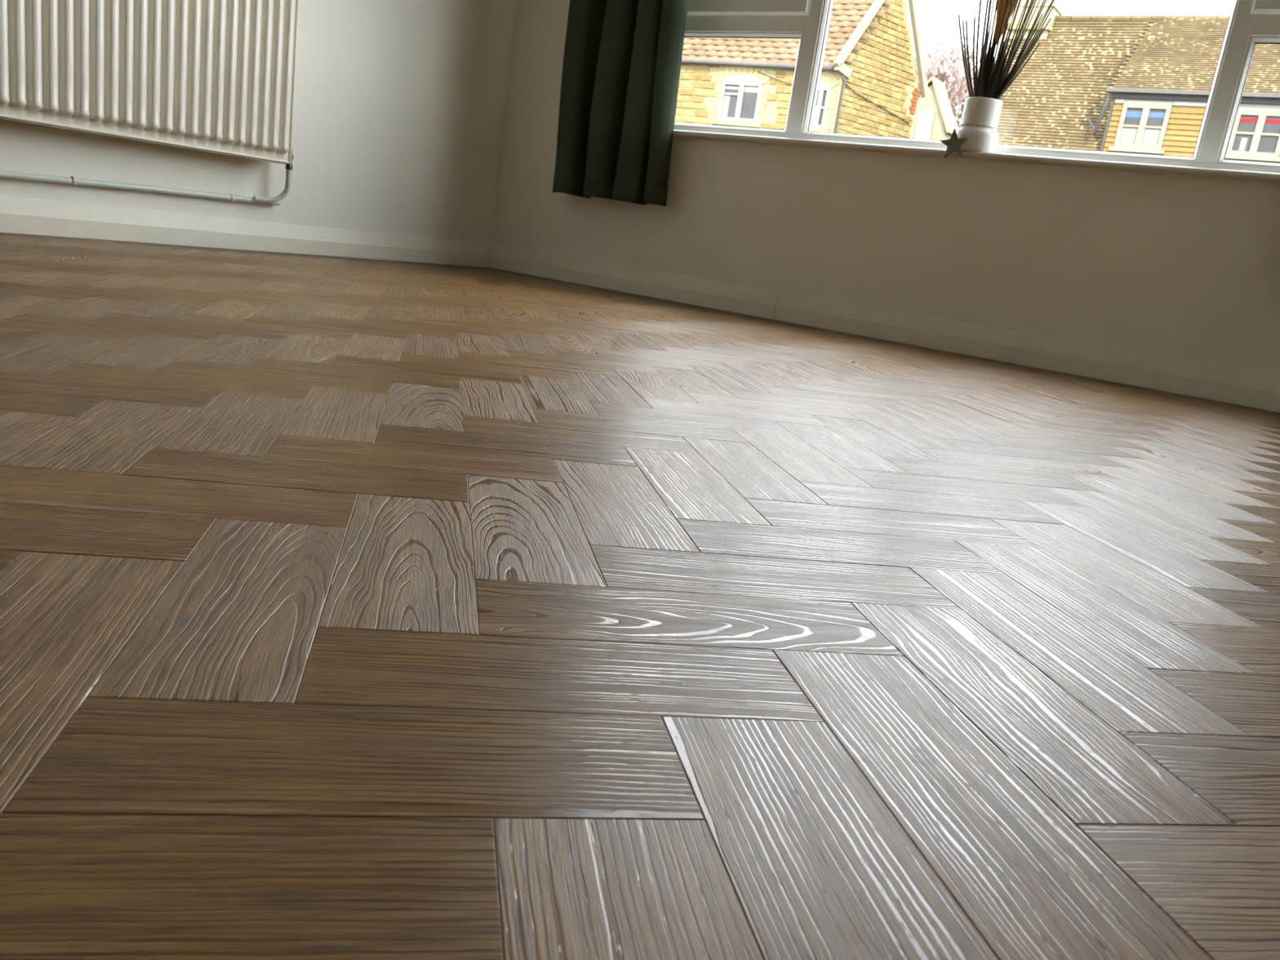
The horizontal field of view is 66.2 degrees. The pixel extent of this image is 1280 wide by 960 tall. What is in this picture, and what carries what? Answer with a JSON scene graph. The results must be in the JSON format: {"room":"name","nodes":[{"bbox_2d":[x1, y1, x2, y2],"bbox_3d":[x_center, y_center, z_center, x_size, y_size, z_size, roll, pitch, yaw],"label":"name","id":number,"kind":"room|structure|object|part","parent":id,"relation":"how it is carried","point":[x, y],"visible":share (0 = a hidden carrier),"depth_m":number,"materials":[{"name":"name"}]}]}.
{"room":"empty living room","nodes":[
{"label":"empty living room","id":0,"kind":"room"},
{"bbox_2d":[0,0,516,267],"bbox_3d":[-1.694,-1.726,1.666,0.300,2.650,4.350,16,16,30],"label":"wall","id":1,"kind":"structure","parent":0,"point":[400,105],"depth_m":3.04,"materials":[{"name":"paint"}]},
{"bbox_2d":[0,168,291,205],"bbox_3d":[-1.892,-0.623,1.515,0.062,0.134,3.194,16,16,30],"label":"pipe","id":2,"kind":"object","parent":1,"relation":"attached to","point":[73,180],"visible":1,"depth_m":2.52,"materials":[{"name":"metal"}]},
{"bbox_2d":[0,0,298,169],"bbox_3d":[-1.302,-1.106,2.214,0.106,0.624,1.276,16,16,30],"label":"radiator","id":3,"kind":"object","parent":1,"relation":"attached to","point":[211,76],"visible":1,"depth_m":2.40,"materials":[{"name":"metal"}]},
{"bbox_3d":[-1.290,-1.100,2.189,0.005,0.604,1.232,16,16,30],"label":"panel","id":4,"kind":"part","parent":3,"relation":"part of","materials":[{"name":"metal"}]},
{"bbox_2d":[0,195,492,267],"bbox_3d":[-1.643,-0.571,1.997,0.018,0.083,4.011,16,16,30],"label":"baseboard","id":5,"kind":"structure","parent":1,"relation":"attached to","point":[18,215],"depth_m":2.71,"materials":[{"name":"paint"}]},
{"bbox_2d":[0,232,1279,959],"bbox_3d":[-0.408,-0.057,1.072,4.100,0.120,4.530,17,17,32],"label":"floor","id":6,"kind":"structure","parent":0,"point":[350,608],"depth_m":0.51,"materials":[{"name":"brown wood"}]},
{"bbox_2d":[493,0,1279,412],"bbox_3d":[1.022,-1.562,2.551,4.000,2.650,0.135,17,17,32],"label":"wall","id":7,"kind":"structure","parent":0,"point":[1175,266],"depth_m":2.74,"materials":[{"name":"paint"}]},
{"bbox_2d":[490,244,1279,412],"bbox_3d":[0.816,-0.417,2.775,3.400,0.083,0.019,17,17,32],"label":"baseboard","id":8,"kind":"structure","parent":7,"relation":"attached to","point":[1260,390],"depth_m":2.77,"materials":[{"name":"paint"}]},
{"bbox_2d":[672,129,1279,182],"bbox_3d":[0.903,-0.877,2.663,2.430,0.015,0.113,17,17,32],"label":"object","id":9,"kind":"structure","parent":7,"relation":"attached to","point":[1108,165],"depth_m":2.57,"materials":[{"name":"paint"}]},
{"bbox_2d":[955,97,1002,152],"bbox_3d":[0.910,-0.949,2.640,0.116,0.136,0.116,17,17,32],"label":"vase","id":10,"kind":"object","parent":9,"relation":"on","point":[983,111],"visible":0.84,"depth_m":2.60,"materials":[{"name":"white ceramic"}]},
{"bbox_2d":[939,124,997,157],"bbox_3d":[0.887,-0.904,2.640,0.140,0.090,0.100,-2,17,-36],"label":"star ornament","id":11,"kind":"object","parent":10,"relation":"hanging from","point":[954,143],"visible":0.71,"depth_m":2.61,"materials":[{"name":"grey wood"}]},
{"bbox_2d":[958,0,1054,99],"bbox_3d":[0.948,-1.165,2.581,0.246,0.552,0.082,17,17,32],"label":"twigs","id":12,"kind":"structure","parent":10,"relation":"in","point":[992,81],"depth_m":2.58,"materials":[{"name":"brown plant"}]},
{"bbox_3d":[0.878,-1.073,2.638,0.118,0.329,0.012,17,17,32],"label":"stem","id":13,"kind":"part","parent":12,"relation":"part of","materials":[{"name":"black wood"}]},
{"bbox_3d":[0.887,-1.068,2.643,0.012,0.319,0.114,-6,20,-44],"label":"stem","id":14,"kind":"part","parent":12,"relation":"part of","materials":[{"name":"black wood"}]},
{"bbox_3d":[0.888,-1.061,2.627,0.099,0.313,0.012,15,15,25],"label":"stem","id":15,"kind":"part","parent":12,"relation":"part of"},
{"bbox_3d":[0.901,-1.063,2.625,0.085,0.323,0.008,16,16,28],"label":"stem","id":16,"kind":"part","parent":12,"relation":"part of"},
{"bbox_3d":[0.904,-1.091,2.618,0.074,0.380,0.010,12,14,14],"label":"stem","id":17,"kind":"part","parent":12,"relation":"part of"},
{"bbox_3d":[0.917,-1.120,2.614,0.063,0.440,0.010,17,17,32],"label":"stem","id":18,"kind":"part","parent":12,"relation":"part of","materials":[{"name":"black plant"}]},
{"bbox_3d":[0.913,-1.145,2.593,0.039,0.497,0.050,17,17,32],"label":"stem","id":19,"kind":"part","parent":12,"relation":"part of","materials":[{"name":"black wood"}]},
{"bbox_3d":[0.924,-1.144,2.615,0.039,0.488,0.018,17,17,32],"label":"stem","id":20,"kind":"part","parent":12,"relation":"part of","materials":[{"name":"black plant"}]},
{"bbox_3d":[0.923,-1.104,2.604,0.013,0.415,0.008,17,17,32],"label":"stem","id":21,"kind":"part","parent":12,"relation":"part of","materials":[{"name":"black plant"}]},
{"bbox_3d":[0.932,-1.129,2.568,0.024,0.484,0.034,17,17,32],"label":"stem","id":22,"kind":"part","parent":12,"relation":"part of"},
{"bbox_3d":[0.936,-1.104,2.572,0.024,0.434,0.030,17,17,32],"label":"stem","id":23,"kind":"part","parent":12,"relation":"part of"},
{"bbox_3d":[0.956,-1.113,2.572,0.056,0.458,0.041,17,17,32],"label":"stem","id":24,"kind":"part","parent":12,"relation":"part of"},
{"bbox_3d":[0.962,-1.098,2.579,0.088,0.428,0.008,17,17,32],"label":"stem","id":25,"kind":"part","parent":12,"relation":"part of","materials":[{"name":"black wood"}]},
{"bbox_3d":[0.973,-1.159,2.570,0.091,0.552,0.012,17,17,32],"label":"stem","id":26,"kind":"part","parent":12,"relation":"part of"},
{"bbox_3d":[0.968,-1.082,2.574,0.080,0.400,0.012,17,17,32],"label":"stem","id":27,"kind":"part","parent":12,"relation":"part of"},
{"bbox_3d":[0.964,-1.101,2.589,0.087,0.430,0.012,16,16,30],"label":"stem","id":28,"kind":"part","parent":12,"relation":"part of","materials":[{"name":"brown plant"}]},
{"bbox_3d":[0.964,-1.014,2.592,0.119,0.261,0.006,18,17,34],"label":"stem","id":29,"kind":"part","parent":12,"relation":"part of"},
{"bbox_3d":[0.970,-1.029,2.578,0.115,0.296,0.023,17,17,32],"label":"stem","id":30,"kind":"part","parent":12,"relation":"part of","materials":[{"name":"black plant"}]},
{"bbox_3d":[0.976,-1.124,2.589,0.104,0.476,0.011,11,14,11],"label":"stem","id":31,"kind":"part","parent":12,"relation":"part of","materials":[{"name":"brown plant"}]},
{"bbox_3d":[0.965,-1.040,2.591,0.123,0.313,0.018,17,17,32],"label":"stem","id":32,"kind":"part","parent":12,"relation":"part of","materials":[{"name":"black plant"}]},
{"bbox_3d":[0.982,-1.060,2.588,0.125,0.356,0.019,17,17,32],"label":"stem","id":33,"kind":"part","parent":12,"relation":"part of","materials":[{"name":"black wood"}]},
{"bbox_3d":[0.973,-1.051,2.588,0.092,0.335,0.022,17,17,32],"label":"stem","id":34,"kind":"part","parent":12,"relation":"part of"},
{"bbox_3d":[0.974,-1.085,2.581,0.113,0.405,0.016,17,17,32],"label":"stem","id":35,"kind":"part","parent":12,"relation":"part of","materials":[{"name":"brown plant"}]},
{"bbox_3d":[0.981,-1.042,2.583,0.123,0.322,0.014,17,17,32],"label":"stem","id":36,"kind":"part","parent":12,"relation":"part of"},
{"bbox_3d":[0.970,-1.075,2.590,0.118,0.381,0.007,12,15,16],"label":"stem","id":37,"kind":"part","parent":12,"relation":"part of","materials":[{"name":"brown plant"}]},
{"bbox_3d":[0.997,-1.087,2.579,0.125,0.415,0.024,17,17,32],"label":"stem","id":38,"kind":"part","parent":12,"relation":"part of","materials":[{"name":"plant"}]},
{"bbox_2d":[673,0,1279,173],"bbox_3d":[1.042,-1.610,2.542,2.300,1.489,0.082,17,17,32],"label":"window","id":39,"kind":"structure","parent":7,"relation":"in","point":[1251,23],"depth_m":2.89,"materials":[{"name":"white plastic"}]},
{"bbox_3d":[0.372,-1.970,2.946,0.529,1.079,0.064,17,17,32],"label":"sash","id":40,"kind":"part","parent":39,"relation":"part of","materials":[{"name":"white plastic"}]},
{"bbox_3d":[1.740,-1.550,2.051,0.543,1.079,0.064,17,17,32],"label":"sash","id":41,"kind":"part","parent":39,"relation":"part of","materials":[{"name":"white plastic"}]},
{"bbox_3d":[1.027,-2.436,2.273,2.830,0.026,0.096,17,17,32],"label":"pole","id":42,"kind":"object","parent":7,"relation":"attached to","visible":0},
{"bbox_2d":[552,0,688,206],"bbox_3d":[-0.008,-1.815,3.053,0.489,1.830,0.104,17,17,32],"label":"curtain","id":43,"kind":"object","parent":42,"relation":"hanging from","point":[621,67],"visible":1,"depth_m":3.16,"materials":[{"name":"fabric"}]},
{"label":"outside","id":44,"kind":"structure","parent":0,"visible":0},
{"bbox_3d":[22.246,-5.315,36.430,120.000,0.200,79.700,17,17,32],"label":"ground","id":45,"kind":"structure","parent":44,"visible":0},
{"bbox_2d":[674,0,928,137],"bbox_3d":[1.450,-8.963,24.199,10.218,7.131,3.277,15,16,26],"label":"stone house","id":46,"kind":"structure","parent":45,"relation":"on","point":[868,83],"depth_m":22.05,"materials":[{"name":"yellow brick"}]},
{"bbox_2d":[720,94,730,116],"bbox_3d":[1.972,-8.602,22.586,0.155,0.490,0.005,15,16,27],"label":"curtain","id":47,"kind":"object","parent":46,"relation":"hanging from","point":[725,99],"depth_m":22.58,"materials":[{"name":"white fabric"}]},
{"bbox_3d":[2.121,-8.939,22.457,0.369,0.180,0.018,15,16,27],"label":"pane","id":48,"kind":"part","parent":46,"relation":"part of","materials":[{"name":"grey glass"}]},
{"bbox_2d":[724,85,739,89],"bbox_3d":[2.118,-8.959,22.441,0.369,0.063,0.005,15,16,27],"label":"blind","id":49,"kind":"object","parent":46,"relation":"hanging from","point":[726,87],"depth_m":22.44,"materials":[{"name":"white fabric"}]},
{"bbox_3d":[2.070,-8.579,22.548,0.369,0.490,0.018,15,16,27],"label":"pane","id":50,"kind":"part","parent":46,"relation":"part of","materials":[{"name":"grey glass"}]},
{"bbox_3d":[2.497,-8.571,22.301,0.369,0.710,0.018,15,16,27],"label":"pane","id":51,"kind":"part","parent":46,"relation":"part of","materials":[{"name":"grey glass"}]},
{"bbox_2d":[743,85,759,93],"bbox_3d":[2.530,-8.842,22.222,0.369,0.142,0.005,15,16,27],"label":"blind","id":52,"kind":"object","parent":46,"relation":"hanging from","point":[747,89],"depth_m":22.23,"materials":[{"name":"white fabric"}]},
{"bbox_2d":[812,108,816,124],"bbox_3d":[3.828,-8.000,21.611,0.085,0.340,0.005,15,16,27],"label":"curtain","id":53,"kind":"object","parent":46,"relation":"hanging from","point":[814,122],"depth_m":21.58,"materials":[{"name":"white fabric"}]},
{"bbox_3d":[3.886,-8.366,21.529,0.085,0.340,0.018,15,16,27],"label":"pane","id":54,"kind":"part","parent":46,"relation":"part of","materials":[{"name":"grey glass"}]},
{"bbox_3d":[3.984,-7.960,21.541,0.085,0.340,0.018,15,16,27],"label":"pane","id":55,"kind":"part","parent":46,"relation":"part of","materials":[{"name":"grey glass"}]},
{"bbox_3d":[4.036,-8.325,21.449,0.085,0.340,0.018,15,16,27],"label":"pane","id":56,"kind":"part","parent":46,"relation":"part of","materials":[{"name":"grey glass"}]},
{"bbox_2d":[909,75,957,140],"bbox_3d":[9.736,-10.486,34.970,2.200,7.120,1.250,17,17,32],"label":"gabled house","id":57,"kind":"structure","parent":45,"relation":"on","point":[933,117],"depth_m":33.86,"materials":[{"name":"paint"}]},
{"bbox_2d":[912,35,980,128],"bbox_3d":[13.365,-15.372,47.175,9.920,11.516,11.089,20,18,40],"label":"bare tree","id":58,"kind":"object","parent":45,"relation":"on","point":[936,68],"visible":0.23,"depth_m":42.91,"materials":[{"name":"pink plant"}]},
{"bbox_2d":[994,0,1279,162],"bbox_3d":[14.566,-7.549,22.130,13.390,9.000,5.540,17,17,32],"label":"cottage","id":59,"kind":"structure","parent":45,"relation":"on","point":[1135,84],"depth_m":22.37,"materials":[{"name":"tile"}]},
{"bbox_2d":[906,0,986,14],"bbox_3d":[8.813,-13.951,28.355,0.028,1.301,8.145,6,14,-9],"label":"overhead wire","id":60,"kind":"object","parent":59,"relation":"attached to","point":[984,0],"visible":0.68,"depth_m":27.70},
{"bbox_2d":[1119,127,1138,144],"bbox_3d":[10.768,-7.577,21.638,0.331,0.342,0.005,17,17,32],"label":"curtain","id":61,"kind":"object","parent":59,"relation":"hanging from","point":[1127,135],"depth_m":21.63,"materials":[{"name":"white fabric"}]},
{"bbox_3d":[10.831,-7.971,21.549,0.331,0.360,0.018,17,17,32],"label":"pane","id":62,"kind":"part","parent":59,"relation":"part of","materials":[{"name":"grey glass"}]},
{"bbox_2d":[1125,111,1142,117],"bbox_3d":[10.830,-8.013,21.528,0.331,0.126,0.005,17,17,32],"label":"blind","id":63,"kind":"object","parent":59,"relation":"hanging from","point":[1128,113],"depth_m":21.53,"materials":[{"name":"blue fabric"}]},
{"bbox_2d":[1141,128,1161,146],"bbox_3d":[11.140,-7.463,21.395,0.331,0.342,0.005,17,17,32],"label":"curtain","id":64,"kind":"object","parent":59,"relation":"hanging from","point":[1149,137],"depth_m":21.39,"materials":[{"name":"white fabric"}]},
{"bbox_3d":[11.203,-7.857,21.306,0.331,0.360,0.018,17,17,32],"label":"pane","id":65,"kind":"part","parent":59,"relation":"part of","materials":[{"name":"glass"}]},
{"bbox_2d":[1147,111,1165,118],"bbox_3d":[11.203,-7.908,21.283,0.331,0.108,0.005,17,17,32],"label":"blind","id":66,"kind":"object","parent":59,"relation":"hanging from","point":[1150,114],"depth_m":21.28,"materials":[{"name":"blue fabric"}]},
{"bbox_3d":[12.566,-7.028,20.476,0.331,0.340,0.018,17,17,32],"label":"pane","id":67,"kind":"part","parent":59,"relation":"part of","materials":[{"name":"grey glass"}]},
{"bbox_3d":[12.568,-6.990,20.466,0.113,0.272,0.005,17,17,32],"label":"lamp shade","id":68,"kind":"part","parent":59,"relation":"part of","materials":[{"name":"white"}]},
{"bbox_3d":[12.618,-7.393,20.385,0.331,0.340,0.018,17,17,32],"label":"pane","id":69,"kind":"part","parent":59,"relation":"part of","materials":[{"name":"glass"}]},
{"bbox_2d":[1239,117,1257,122],"bbox_3d":[12.620,-7.457,20.358,0.331,0.082,0.005,17,17,32],"label":"blind","id":70,"kind":"object","parent":59,"relation":"hanging from","point":[1241,119],"depth_m":20.36,"materials":[{"name":"red fabric"}]},
{"bbox_3d":[12.938,-6.914,20.233,0.331,0.340,0.018,17,17,32],"label":"pane","id":71,"kind":"part","parent":59,"relation":"part of","materials":[{"name":"grey glass"}]},
{"bbox_3d":[12.990,-7.279,20.141,0.331,0.340,0.018,17,17,32],"label":"pane","id":72,"kind":"part","parent":59,"relation":"part of","materials":[{"name":"grey glass"}]},
{"bbox_2d":[1264,119,1279,124],"bbox_3d":[12.992,-7.343,20.115,0.331,0.082,0.005,17,17,32],"label":"blind","id":73,"kind":"object","parent":59,"relation":"hanging from","point":[1266,121],"depth_m":20.13,"materials":[{"name":"red fabric"}]}
]}

